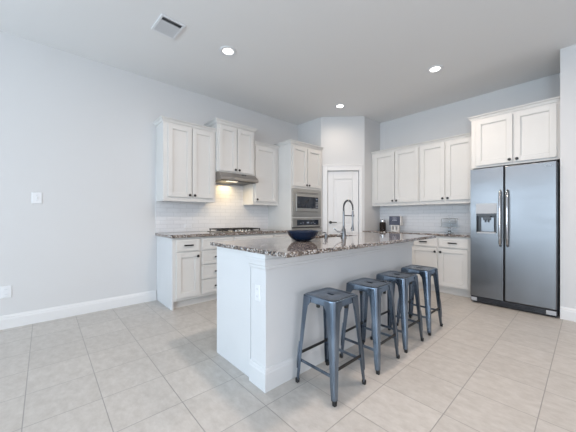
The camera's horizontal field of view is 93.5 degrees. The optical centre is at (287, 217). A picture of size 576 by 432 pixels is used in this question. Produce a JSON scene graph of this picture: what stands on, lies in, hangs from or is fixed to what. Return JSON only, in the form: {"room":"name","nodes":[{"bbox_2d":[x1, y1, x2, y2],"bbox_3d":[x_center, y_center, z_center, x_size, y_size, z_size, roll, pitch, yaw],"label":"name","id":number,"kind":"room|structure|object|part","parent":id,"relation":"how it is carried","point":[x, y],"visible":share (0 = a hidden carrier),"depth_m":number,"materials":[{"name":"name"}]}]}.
{"room":"kitchen","nodes":[
{"label":"kitchen","id":0,"kind":"room"},
{"bbox_2d":[0,31,297,315],"bbox_3d":[-2.413,-0.390,3.459,9.650,3.120,0.150,0,0,-42],"label":"wall","id":1,"kind":"structure","parent":0,"point":[79,132],"depth_m":3.27,"materials":[{"name":"grey paint"}]},
{"bbox_2d":[0,285,11,298],"bbox_3d":[-2.969,0.785,2.850,0.085,0.125,0.010,0,0,-42],"label":"wall outlet","id":2,"kind":"object","parent":1,"relation":"attached to","point":[5,291],"visible":1,"depth_m":2.85,"materials":[{"name":"white plastic"}]},
{"bbox_2d":[32,192,41,203],"bbox_3d":[-2.789,-0.217,3.008,0.085,0.125,0.016,0,0,-42],"label":"light switch","id":3,"kind":"object","parent":1,"relation":"attached to","point":[36,196],"visible":1,"depth_m":3.01,"materials":[{"name":"white plastic"}]},
{"bbox_2d":[0,290,155,329],"bbox_3d":[-3.849,1.099,2.052,5.333,0.142,0.017,0,0,-42],"label":"baseboard","id":4,"kind":"structure","parent":1,"relation":"attached to","point":[47,314],"depth_m":3.21,"materials":[{"name":"white paint"}]},
{"bbox_2d":[153,116,216,202],"bbox_3d":[-1.486,-0.782,3.948,0.798,1.114,0.366,0,0,-42],"label":"upper cabinet","id":5,"kind":"object","parent":1,"relation":"attached to","point":[185,151],"visible":1,"depth_m":3.80,"materials":[{"name":"paint"}]},
{"bbox_3d":[-1.495,-0.775,3.745,0.321,0.984,0.023,0,0,-42],"label":"door","id":6,"kind":"part","parent":5,"relation":"part of","materials":[{"name":"paint"}]},
{"bbox_3d":[-1.490,-1.315,3.951,0.798,0.050,0.356,0,0,-42],"label":"crown moulding","id":7,"kind":"part","parent":5,"relation":"part of","materials":[{"name":"paint"}]},
{"bbox_3d":[-1.486,-0.235,3.978,0.755,0.020,0.317,0,0,-42],"label":"light rail","id":8,"kind":"part","parent":5,"relation":"part of","materials":[{"name":"paint"}]},
{"bbox_3d":[-1.244,-0.775,3.971,0.323,0.984,0.023,0,0,-42],"label":"door","id":9,"kind":"part","parent":5,"relation":"part of","materials":[{"name":"paint"}]},
{"bbox_2d":[156,183,267,232],"bbox_3d":[-1.130,-0.256,4.509,2.006,0.948,0.008,0,0,-42],"label":"backsplash","id":10,"kind":"structure","parent":1,"relation":"attached to","point":[229,211],"depth_m":4.45,"materials":[{"name":"tile"}]},
{"bbox_2d":[204,117,257,175],"bbox_3d":[-0.922,-1.092,4.426,0.770,0.788,0.411,0,0,-42],"label":"upper cabinet","id":11,"kind":"object","parent":1,"relation":"attached to","point":[234,141],"visible":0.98,"depth_m":4.26,"materials":[{"name":"paint"}]},
{"bbox_3d":[-0.930,-1.062,4.194,0.303,0.689,0.023,0,0,-42],"label":"door","id":12,"kind":"part","parent":11,"relation":"part of","materials":[{"name":"paint"}]},
{"bbox_3d":[-0.924,-1.458,4.427,0.770,0.056,0.407,0,0,-42],"label":"crown moulding","id":13,"kind":"part","parent":11,"relation":"part of","materials":[{"name":"paint"}]},
{"bbox_2d":[216,171,258,185],"bbox_3d":[-0.893,-0.623,4.395,0.668,0.140,0.486,0,0,-42],"label":"range hood","id":14,"kind":"object","parent":11,"relation":"attached to","point":[221,177],"visible":0.88,"depth_m":4.24,"materials":[{"name":"silver metal"}]},
{"bbox_3d":[-0.694,-1.062,4.407,0.305,0.689,0.023,0,0,-42],"label":"door","id":15,"kind":"part","parent":11,"relation":"part of","materials":[{"name":"paint"}]},
{"bbox_2d":[243,141,279,205],"bbox_3d":[-0.476,-0.755,4.858,0.560,1.074,0.365,0,0,-42],"label":"upper cabinet","id":16,"kind":"object","parent":1,"relation":"attached to","point":[264,192],"visible":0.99,"depth_m":4.74,"materials":[{"name":"paint"}]},
{"bbox_3d":[-0.491,-0.228,4.875,0.558,0.020,0.317,0,0,-42],"label":"light rail","id":17,"kind":"part","parent":16,"relation":"part of","materials":[{"name":"paint"}]},
{"bbox_3d":[-0.389,-0.748,4.743,0.445,0.944,0.023,0,0,-42],"label":"door","id":18,"kind":"part","parent":16,"relation":"part of","materials":[{"name":"paint"}]},
{"bbox_3d":[-0.479,-1.268,4.861,0.560,0.050,0.354,0,0,-42],"label":"crown moulding","id":19,"kind":"part","parent":16,"relation":"part of","materials":[{"name":"paint"}]},
{"bbox_2d":[0,288,575,431],"bbox_3d":[0.032,1.230,0.749,9.650,0.120,7.450,0,0,-42],"label":"floor","id":20,"kind":"structure","parent":0,"point":[150,366],"depth_m":1.94,"materials":[{"name":"tile"}]},
{"bbox_2d":[157,236,199,310],"bbox_3d":[-1.507,0.716,3.728,0.372,0.908,0.660,0,0,-42],"label":"base cabinet","id":21,"kind":"object","parent":20,"relation":"on","point":[178,259],"visible":0.99,"depth_m":3.53,"materials":[{"name":"paint"}]},
{"bbox_3d":[-1.654,0.716,3.628,0.019,0.908,0.612,0,0,-42],"label":"panel","id":22,"kind":"part","parent":21,"relation":"part of","materials":[{"name":"paint"}]},
{"bbox_3d":[-1.301,0.360,3.525,0.305,0.150,0.019,0,0,-42],"label":"drawer","id":23,"kind":"part","parent":21,"relation":"part of","materials":[{"name":"paint"}]},
{"bbox_3d":[-1.300,0.743,3.524,0.305,0.575,0.023,0,0,-42],"label":"door","id":24,"kind":"part","parent":21,"relation":"part of","materials":[{"name":"paint"}]},
{"bbox_2d":[155,229,287,237],"bbox_3d":[-0.917,0.239,4.264,2.014,0.040,0.638,0,0,-42],"label":"countertop","id":25,"kind":"structure","parent":21,"relation":"on","point":[264,231],"depth_m":3.85,"materials":[{"name":"stone"}]},
{"bbox_2d":[209,227,261,232],"bbox_3d":[-0.842,0.195,4.311,0.704,0.048,0.500,0,0,-42],"label":"gas cooktop","id":26,"kind":"object","parent":25,"relation":"in","point":[241,229],"visible":0.99,"depth_m":4.20,"materials":[{"name":"silver metal"}]},
{"bbox_2d":[198,235,232,302],"bbox_3d":[-1.182,0.716,4.021,0.500,0.908,0.660,0,0,-42],"label":"base cabinet","id":27,"kind":"object","parent":20,"relation":"on","point":[208,253],"visible":0.37,"depth_m":3.72,"materials":[{"name":"paint"}]},
{"bbox_3d":[-0.989,0.940,3.807,0.464,0.181,0.019,0,0,-42],"label":"drawer","id":28,"kind":"part","parent":27,"relation":"part of","materials":[{"name":"paint"}]},
{"bbox_3d":[-0.989,0.741,3.807,0.464,0.181,0.019,0,0,-42],"label":"drawer","id":29,"kind":"part","parent":27,"relation":"part of","materials":[{"name":"paint"}]},
{"bbox_3d":[-0.989,0.542,3.807,0.464,0.180,0.019,0,0,-42],"label":"drawer","id":30,"kind":"part","parent":27,"relation":"part of","materials":[{"name":"paint"}]},
{"bbox_3d":[-0.989,0.360,3.807,0.464,0.150,0.019,0,0,-42],"label":"drawer","id":31,"kind":"part","parent":27,"relation":"part of","materials":[{"name":"paint"}]},
{"bbox_2d":[233,233,272,239],"bbox_3d":[-0.714,0.716,4.444,0.760,0.908,0.659,0,0,-42],"label":"base cabinet","id":32,"kind":"object","parent":20,"relation":"on","point":[270,235],"visible":0.06,"depth_m":4.20,"materials":[{"name":"paint"}]},
{"bbox_3d":[-0.520,0.360,4.229,0.724,0.150,0.019,0,0,-42],"label":"drawer","id":33,"kind":"part","parent":32,"relation":"part of","materials":[{"name":"paint"}]},
{"bbox_2d":[273,233,288,237],"bbox_3d":[-0.299,0.716,4.818,0.355,0.908,0.660,0,0,-42],"label":"base cabinet","id":34,"kind":"object","parent":20,"relation":"on","point":[275,235],"visible":0.06,"depth_m":4.57,"materials":[{"name":"paint"}]},
{"bbox_2d":[268,139,322,236],"bbox_3d":[0.133,-0.087,5.176,0.850,2.515,0.705,0,0,-42],"label":"tall cabinet","id":35,"kind":"object","parent":20,"relation":"on","point":[299,163],"visible":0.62,"depth_m":4.88,"materials":[{"name":"paint"}]},
{"bbox_3d":[0.130,-1.318,5.179,0.850,0.053,0.697,0,0,-42],"label":"crown moulding","id":36,"kind":"part","parent":35,"relation":"part of","materials":[{"name":"paint"}]},
{"bbox_3d":[0.214,-0.907,4.829,0.358,0.705,0.023,0,0,-42],"label":"door","id":37,"kind":"part","parent":35,"relation":"part of","materials":[{"name":"paint"}]},
{"bbox_2d":[292,188,320,216],"bbox_3d":[0.205,-0.262,5.114,0.742,0.492,0.488,0,0,-42],"label":"microwave","id":38,"kind":"object","parent":35,"relation":"in","point":[305,203],"visible":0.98,"depth_m":4.91,"materials":[{"name":"metal"}]},
{"bbox_3d":[0.355,-0.266,4.948,0.582,0.320,0.032,0,0,-42],"label":"microwave door","id":39,"kind":"part","parent":38,"relation":"part of","materials":[{"name":"black glass"}]},
{"bbox_3d":[0.541,-0.271,5.093,0.080,0.210,0.004,0,0,-42],"label":"control panel","id":40,"kind":"part","parent":38,"relation":"part of","materials":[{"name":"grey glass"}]},
{"bbox_2d":[292,218,321,234],"bbox_3d":[0.188,0.411,5.133,0.742,0.790,0.638,0,0,-42],"label":"wall oven","id":41,"kind":"object","parent":35,"relation":"in","point":[297,223],"visible":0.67,"depth_m":4.94,"materials":[{"name":"metal"}]},
{"bbox_3d":[0.353,0.498,4.950,0.742,0.615,0.029,0,0,-42],"label":"oven door","id":42,"kind":"part","parent":41,"relation":"part of","materials":[{"name":"silver metal"}]},
{"bbox_3d":[0.351,0.093,4.952,0.742,0.155,0.024,0,0,-42],"label":"control panel","id":43,"kind":"part","parent":41,"relation":"part of","materials":[{"name":"silver metal"}]},
{"bbox_3d":[0.491,-0.907,5.079,0.360,0.705,0.023,0,0,-42],"label":"door","id":44,"kind":"part","parent":35,"relation":"part of","materials":[{"name":"paint"}]},
{"bbox_2d":[217,237,413,392],"bbox_3d":[0.450,0.708,2.829,2.292,0.924,0.744,0,0,-42],"label":"kitchen island","id":45,"kind":"object","parent":20,"relation":"on","point":[261,339],"visible":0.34,"depth_m":2.08,"materials":[{"name":"paint"}]},
{"bbox_3d":[-0.442,0.709,2.162,0.010,0.922,0.516,0,0,-42],"label":"panel","id":46,"kind":"part","parent":45,"relation":"part of","materials":[{"name":"paint"}]},
{"bbox_2d":[255,284,260,301],"bbox_3d":[-0.213,0.525,1.887,0.010,0.115,0.062,0,0,-42],"label":"wall outlet","id":47,"kind":"object","parent":45,"relation":"attached to","point":[257,287],"visible":1,"depth_m":1.88,"materials":[{"name":"white plastic"}]},
{"bbox_2d":[210,232,435,257],"bbox_3d":[0.545,0.231,2.821,2.412,0.031,1.016,0,0,-42],"label":"island countertop","id":48,"kind":"structure","parent":45,"relation":"on","point":[285,247],"depth_m":2.27,"materials":[{"name":"stone"}]},
{"bbox_2d":[287,230,318,240],"bbox_3d":[0.136,0.169,2.499,0.294,0.092,0.294,0,0,-42],"label":"serving bowl","id":49,"kind":"object","parent":48,"relation":"on","point":[298,235],"visible":0.99,"depth_m":2.40,"materials":[{"name":"blue ceramic"}]},
{"bbox_2d":[334,199,353,237],"bbox_3d":[0.612,0.011,2.874,0.248,0.409,0.084,0,0,-21],"label":"spring faucet","id":50,"kind":"object","parent":48,"relation":"on","point":[343,232],"visible":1,"depth_m":2.85,"materials":[{"name":"silver metal"}]},
{"bbox_3d":[0.630,1.095,2.638,2.280,0.150,0.194,0,0,-42],"label":"baseboard","id":51,"kind":"part","parent":45,"relation":"part of","materials":[{"name":"paint"}]},
{"bbox_3d":[0.626,0.288,2.634,2.292,0.020,0.218,0,0,-42],"label":"bead moulding","id":52,"kind":"part","parent":45,"relation":"part of","materials":[{"name":"paint"}]},
{"bbox_3d":[0.628,0.301,2.639,2.282,0.108,0.202,0,0,-42],"label":"capital moulding","id":53,"kind":"part","parent":45,"relation":"part of","materials":[{"name":"paint"}]},
{"bbox_2d":[295,287,365,406],"bbox_3d":[0.301,0.854,1.917,0.356,0.632,0.356,0,0,-42],"label":"metal bar stool","id":54,"kind":"object","parent":20,"relation":"on","point":[332,300],"visible":1,"depth_m":1.85,"materials":[{"name":"grey metal"}]},
{"bbox_3d":[0.110,0.849,1.927,0.101,0.598,0.124,0,0,3],"label":"leg","id":55,"kind":"part","parent":54,"relation":"part of","materials":[{"name":"metal"}]},
{"bbox_3d":[0.311,0.849,2.109,0.124,0.598,0.101,0,0,3],"label":"leg","id":56,"kind":"part","parent":54,"relation":"part of","materials":[{"name":"grey metal"}]},
{"bbox_3d":[0.301,0.561,1.917,0.288,0.046,0.288,0,0,-42],"label":"seat","id":57,"kind":"part","parent":54,"relation":"part of","materials":[{"name":"grey metal"}]},
{"bbox_3d":[0.293,0.849,1.754,0.118,0.598,0.118,0,0,-42],"label":"leg","id":58,"kind":"part","parent":54,"relation":"part of","materials":[{"name":"grey metal"}]},
{"bbox_3d":[0.493,0.849,1.907,0.101,0.598,0.124,0,0,3],"label":"leg","id":59,"kind":"part","parent":54,"relation":"part of","materials":[{"name":"metal"}]},
{"bbox_2d":[339,278,399,374],"bbox_3d":[0.680,0.854,2.259,0.356,0.632,0.356,0,0,-43],"label":"metal bar stool","id":60,"kind":"object","parent":20,"relation":"on","point":[372,289],"visible":0.95,"depth_m":2.21,"materials":[{"name":"grey metal"}]},
{"bbox_3d":[0.489,0.849,2.265,0.101,0.598,0.124,0,0,2],"label":"leg","id":61,"kind":"part","parent":60,"relation":"part of","materials":[{"name":"metal"}]},
{"bbox_3d":[0.686,0.849,2.451,0.124,0.598,0.101,0,0,2],"label":"leg","id":62,"kind":"part","parent":60,"relation":"part of","materials":[{"name":"metal"}]},
{"bbox_3d":[0.680,0.561,2.259,0.288,0.046,0.288,0,0,-43],"label":"seat","id":63,"kind":"part","parent":60,"relation":"part of","materials":[{"name":"grey metal"}]},
{"bbox_3d":[0.674,0.849,2.067,0.124,0.598,0.101,0,0,2],"label":"leg","id":64,"kind":"part","parent":60,"relation":"part of","materials":[{"name":"metal"}]},
{"bbox_3d":[0.872,0.849,2.253,0.101,0.598,0.124,0,0,2],"label":"leg","id":65,"kind":"part","parent":60,"relation":"part of","materials":[{"name":"grey metal"}]},
{"bbox_2d":[370,270,423,352],"bbox_3d":[1.038,0.854,2.582,0.356,0.632,0.356,0,0,-41],"label":"metal bar stool","id":66,"kind":"object","parent":20,"relation":"on","point":[402,279],"visible":0.89,"depth_m":2.49,"materials":[{"name":"grey metal"}]},
{"bbox_3d":[0.847,0.849,2.595,0.101,0.598,0.124,0,0,4],"label":"leg","id":67,"kind":"part","parent":66,"relation":"part of","materials":[{"name":"grey metal"}]},
{"bbox_3d":[1.051,0.849,2.773,0.124,0.598,0.101,0,0,4],"label":"leg","id":68,"kind":"part","parent":66,"relation":"part of","materials":[{"name":"metal"}]},
{"bbox_3d":[1.038,0.561,2.582,0.288,0.046,0.288,0,0,-41],"label":"seat","id":69,"kind":"part","parent":66,"relation":"part of","materials":[{"name":"grey metal"}]},
{"bbox_3d":[1.026,0.849,2.390,0.124,0.598,0.101,0,0,4],"label":"leg","id":70,"kind":"part","parent":66,"relation":"part of","materials":[{"name":"grey metal"}]},
{"bbox_3d":[1.230,0.849,2.569,0.101,0.598,0.124,0,0,4],"label":"leg","id":71,"kind":"part","parent":66,"relation":"part of","materials":[{"name":"grey metal"}]},
{"bbox_2d":[396,265,442,335],"bbox_3d":[1.417,0.854,2.923,0.356,0.632,0.356,0,0,-43],"label":"metal bar stool","id":72,"kind":"object","parent":20,"relation":"on","point":[425,272],"visible":0.91,"depth_m":2.87,"materials":[{"name":"grey metal"}]},
{"bbox_3d":[1.225,0.849,2.931,0.101,0.598,0.124,0,0,2],"label":"leg","id":73,"kind":"part","parent":72,"relation":"part of","materials":[{"name":"grey metal"}]},
{"bbox_3d":[1.425,0.849,3.115,0.124,0.598,0.101,0,0,2],"label":"leg","id":74,"kind":"part","parent":72,"relation":"part of","materials":[{"name":"grey metal"}]},
{"bbox_3d":[1.417,0.561,2.923,0.288,0.046,0.288,0,0,-43],"label":"seat","id":75,"kind":"part","parent":72,"relation":"part of","materials":[{"name":"metal"}]},
{"bbox_3d":[1.409,0.849,2.732,0.124,0.598,0.101,0,0,2],"label":"leg","id":76,"kind":"part","parent":72,"relation":"part of","materials":[{"name":"metal"}]},
{"bbox_3d":[1.609,0.849,2.915,0.101,0.598,0.124,0,0,2],"label":"leg","id":77,"kind":"part","parent":72,"relation":"part of","materials":[{"name":"grey metal"}]},
{"bbox_2d":[412,236,470,297],"bbox_3d":[2.543,0.731,4.398,0.663,0.879,0.866,0,0,-42],"label":"base cabinet","id":78,"kind":"object","parent":20,"relation":"on","point":[450,256],"visible":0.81,"depth_m":4.11,"materials":[{"name":"paint"}]},
{"bbox_3d":[2.184,0.757,4.361,0.023,0.565,0.405,0,0,-42],"label":"door","id":79,"kind":"part","parent":78,"relation":"part of","materials":[{"name":"paint"}]},
{"bbox_3d":[2.186,0.385,4.362,0.019,0.140,0.405,0,0,-42],"label":"drawer","id":80,"kind":"part","parent":78,"relation":"part of","materials":[{"name":"paint"}]},
{"bbox_3d":[2.468,0.385,4.049,0.019,0.140,0.387,0,0,-42],"label":"drawer","id":81,"kind":"part","parent":78,"relation":"part of","materials":[{"name":"paint"}]},
{"bbox_3d":[2.466,0.757,4.048,0.023,0.565,0.387,0,0,-42],"label":"door","id":82,"kind":"part","parent":78,"relation":"part of","materials":[{"name":"paint"}]},
{"bbox_2d":[470,161,559,316],"bbox_3d":[3.075,0.255,3.667,0.830,1.830,0.862,0,0,-42],"label":"refrigerator","id":83,"kind":"object","parent":20,"relation":"on","point":[515,209],"visible":0.99,"depth_m":3.39,"materials":[{"name":"metal"}]},
{"bbox_3d":[2.652,-0.120,3.624,0.005,0.136,0.232,0,0,-42],"label":"dispenser panel","id":84,"kind":"part","parent":83,"relation":"part of","materials":[{"name":"grey plastic"}]},
{"bbox_3d":[2.681,0.207,3.650,0.070,1.735,0.360,0,0,-42],"label":"freezer door","id":85,"kind":"part","parent":83,"relation":"part of","materials":[{"name":"silver metal"}]},
{"bbox_3d":[2.668,0.023,3.631,0.031,0.084,0.080,0,0,-42],"label":"dispenser spout","id":86,"kind":"part","parent":83,"relation":"part of","materials":[{"name":"plastic"}]},
{"bbox_3d":[2.731,0.010,3.489,0.080,0.738,0.028,0,0,-42],"label":"handle","id":87,"kind":"part","parent":83,"relation":"part of","materials":[{"name":"silver metal"}]},
{"bbox_3d":[2.781,0.010,3.434,0.080,0.738,0.028,0,0,-42],"label":"handle","id":88,"kind":"part","parent":83,"relation":"part of","materials":[{"name":"silver metal"}]},
{"bbox_3d":[2.971,0.207,3.327,0.070,1.735,0.476,0,0,-42],"label":"door","id":89,"kind":"part","parent":83,"relation":"part of","materials":[{"name":"silver metal"}]},
{"bbox_3d":[1.956,0.730,5.050,0.663,0.879,0.886,0,0,-42],"label":"base cabinet","id":90,"kind":"object","parent":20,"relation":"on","visible":0},
{"bbox_2d":[363,230,469,237],"bbox_3d":[2.250,0.271,4.731,0.640,0.037,1.754,0,0,-42],"label":"countertop","id":91,"kind":"structure","parent":90,"relation":"on","point":[466,235],"depth_m":4.54,"materials":[{"name":"stone"}]},
{"bbox_2d":[379,219,385,229],"bbox_3d":[1.882,0.140,5.380,0.121,0.223,0.121,0,0,-42],"label":"storage jar","id":92,"kind":"object","parent":91,"relation":"on","point":[382,225],"visible":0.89,"depth_m":5.33,"materials":[{"name":"black glass"}]},
{"bbox_2d":[389,216,402,230],"bbox_3d":[2.052,0.113,5.157,0.095,0.278,0.230,0,0,-42],"label":"board","id":93,"kind":"object","parent":91,"relation":"on","point":[395,221],"visible":1,"depth_m":5.12,"materials":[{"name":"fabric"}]},
{"bbox_2d":[440,215,459,232],"bbox_3d":[2.670,0.106,4.475,0.284,0.291,0.284,0,0,-42],"label":"cake stand","id":94,"kind":"object","parent":91,"relation":"on","point":[449,222],"visible":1,"depth_m":4.39,"materials":[{"name":"clear glass"}]},
{"bbox_3d":[2.670,0.199,4.475,0.284,0.105,0.284,0,0,-42],"label":"pedestal plate","id":95,"kind":"part","parent":94,"relation":"part of","materials":[{"name":"clear glass"}]},
{"bbox_2d":[0,0,575,124],"bbox_3d":[0.032,-2.010,0.749,9.650,0.120,7.450,0,0,-42],"label":"ceiling","id":96,"kind":"structure","parent":0,"point":[294,61],"depth_m":3.05,"materials":[{"name":"white paint"}]},
{"bbox_2d":[151,14,185,39],"bbox_3d":[-1.224,-1.942,2.768,0.290,0.015,0.236,0,0,45],"label":"ceiling vent","id":97,"kind":"object","parent":96,"relation":"in","point":[165,25],"visible":1,"depth_m":2.76,"materials":[{"name":"white plastic"}]},
{"bbox_2d":[219,46,235,55],"bbox_3d":[-0.702,-1.944,3.171,0.196,0.011,0.196,0,0,-42],"label":"recessed light","id":98,"kind":"object","parent":96,"relation":"in","point":[225,50],"visible":1,"depth_m":3.15,"materials":[{"name":"white plastic"}]},
{"bbox_2d":[334,104,345,108],"bbox_3d":[0.909,-1.944,4.734,0.196,0.011,0.196,0,0,-42],"label":"recessed light","id":99,"kind":"object","parent":96,"relation":"in","point":[338,106],"visible":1,"depth_m":4.74,"materials":[{"name":"white"}]},
{"bbox_2d":[427,65,443,72],"bbox_3d":[1.930,-1.944,3.554,0.196,0.011,0.196,0,0,-42],"label":"recessed light","id":100,"kind":"object","parent":96,"relation":"in","point":[436,68],"visible":1,"depth_m":3.54,"materials":[{"name":"white"}]},
{"bbox_2d":[298,117,320,146],"bbox_3d":[0.455,-0.390,5.517,0.075,3.120,0.635,0,0,-42],"label":"wall","id":101,"kind":"structure","parent":0,"point":[309,132],"depth_m":5.44,"materials":[{"name":"grey paint"}]},
{"bbox_2d":[321,116,363,234],"bbox_3d":[1.058,-0.390,5.274,0.834,3.120,0.080,0,0,3],"label":"wall","id":102,"kind":"structure","parent":0,"point":[342,138],"depth_m":5.23,"materials":[{"name":"grey paint"}]},
{"bbox_2d":[322,165,362,234],"bbox_3d":[1.050,0.077,5.222,0.765,2.185,0.027,0,0,3],"label":"trim","id":103,"kind":"structure","parent":102,"relation":"attached to","point":[326,168],"depth_m":5.22,"materials":[{"name":"white paint"}]},
{"bbox_2d":[328,171,358,233],"bbox_3d":[1.070,0.131,5.239,0.598,2.058,0.100,0,0,3],"label":"door","id":104,"kind":"structure","parent":102,"relation":"in","point":[342,185],"depth_m":5.26,"materials":[{"name":"white paint"}]},
{"bbox_2d":[364,116,379,230],"bbox_3d":[1.663,-0.390,5.439,0.585,3.120,0.080,0,0,-42],"label":"wall","id":105,"kind":"structure","parent":0,"point":[371,127],"depth_m":5.33,"materials":[{"name":"grey paint"}]},
{"bbox_2d":[380,73,559,232],"bbox_3d":[2.446,-0.390,5.120,0.150,3.120,3.892,0,0,-42],"label":"wall","id":106,"kind":"structure","parent":0,"point":[448,120],"depth_m":4.57,"materials":[{"name":"grey paint"}]},
{"bbox_2d":[371,143,418,206],"bbox_3d":[2.077,-0.757,5.143,0.365,1.070,0.910,0,0,-42],"label":"upper cabinet","id":107,"kind":"object","parent":106,"relation":"attached to","point":[395,171],"visible":0.98,"depth_m":5.00,"materials":[{"name":"paint"}]},
{"bbox_3d":[1.843,-0.750,5.188,0.023,0.940,0.407,0,0,-42],"label":"door","id":108,"kind":"part","parent":107,"relation":"part of","materials":[{"name":"paint"}]},
{"bbox_3d":[2.080,-1.268,5.146,0.354,0.050,0.910,0,0,-42],"label":"crown moulding","id":109,"kind":"part","parent":107,"relation":"part of","materials":[{"name":"paint"}]},
{"bbox_3d":[2.094,-0.232,5.158,0.317,0.020,0.908,0,0,-42],"label":"light rail","id":110,"kind":"part","parent":107,"relation":"part of","materials":[{"name":"paint"}]},
{"bbox_3d":[2.130,-0.750,4.869,0.023,0.940,0.410,0,0,-42],"label":"door","id":111,"kind":"part","parent":107,"relation":"part of","materials":[{"name":"paint"}]},
{"bbox_2d":[380,203,469,232],"bbox_3d":[2.493,-0.040,4.948,0.008,0.581,1.760,0,0,-42],"label":"backsplash","id":112,"kind":"structure","parent":106,"relation":"attached to","point":[428,217],"depth_m":4.89,"materials":[{"name":"tile"}]},
{"bbox_2d":[418,132,470,204],"bbox_3d":[2.664,-0.757,4.492,0.365,1.070,0.836,0,0,-42],"label":"upper cabinet","id":113,"kind":"object","parent":106,"relation":"attached to","point":[444,163],"visible":0.95,"depth_m":4.40,"materials":[{"name":"paint"}]},
{"bbox_3d":[2.421,-0.750,4.546,0.023,0.940,0.386,0,0,-42],"label":"door","id":114,"kind":"part","parent":113,"relation":"part of","materials":[{"name":"paint"}]},
{"bbox_3d":[2.681,-0.232,4.507,0.317,0.020,0.834,0,0,-42],"label":"light rail","id":115,"kind":"part","parent":113,"relation":"part of","materials":[{"name":"paint"}]},
{"bbox_3d":[2.667,-1.268,4.495,0.354,0.050,0.836,0,0,-42],"label":"crown moulding","id":116,"kind":"part","parent":113,"relation":"part of","materials":[{"name":"paint"}]},
{"bbox_3d":[2.688,-0.750,4.250,0.023,0.940,0.372,0,0,-42],"label":"door","id":117,"kind":"part","parent":113,"relation":"part of","materials":[{"name":"paint"}]},
{"bbox_2d":[467,96,559,169],"bbox_3d":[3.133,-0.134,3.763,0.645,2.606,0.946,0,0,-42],"label":"upper cabinet","id":118,"kind":"object","parent":106,"relation":"attached to","point":[528,133],"visible":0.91,"depth_m":3.50,"materials":[{"name":"paint"}]},
{"bbox_3d":[2.808,-1.046,3.699,0.023,0.635,0.402,0,0,-42],"label":"door","id":119,"kind":"part","parent":118,"relation":"part of","materials":[{"name":"paint"}]},
{"bbox_3d":[3.137,-1.413,3.766,0.635,0.050,0.946,0,0,-42],"label":"crown moulding","id":120,"kind":"part","parent":118,"relation":"part of","materials":[{"name":"paint"}]},
{"bbox_3d":[3.087,-1.046,3.389,0.023,0.635,0.393,0,0,-42],"label":"door","id":121,"kind":"part","parent":118,"relation":"part of","materials":[{"name":"paint"}]},
{"bbox_2d":[560,44,575,308],"bbox_3d":[4.621,-0.390,2.166,0.875,3.120,3.408,0,0,-42],"label":"wall","id":122,"kind":"structure","parent":0,"point":[568,54],"depth_m":3.09,"materials":[{"name":"grey paint"}]},
{"bbox_2d":[560,306,575,321],"bbox_3d":[4.240,1.099,1.923,0.017,0.142,3.258,0,0,-42],"label":"baseboard","id":123,"kind":"structure","parent":122,"relation":"attached to","point":[566,313],"depth_m":3.08,"materials":[{"name":"white paint"}]}
]}

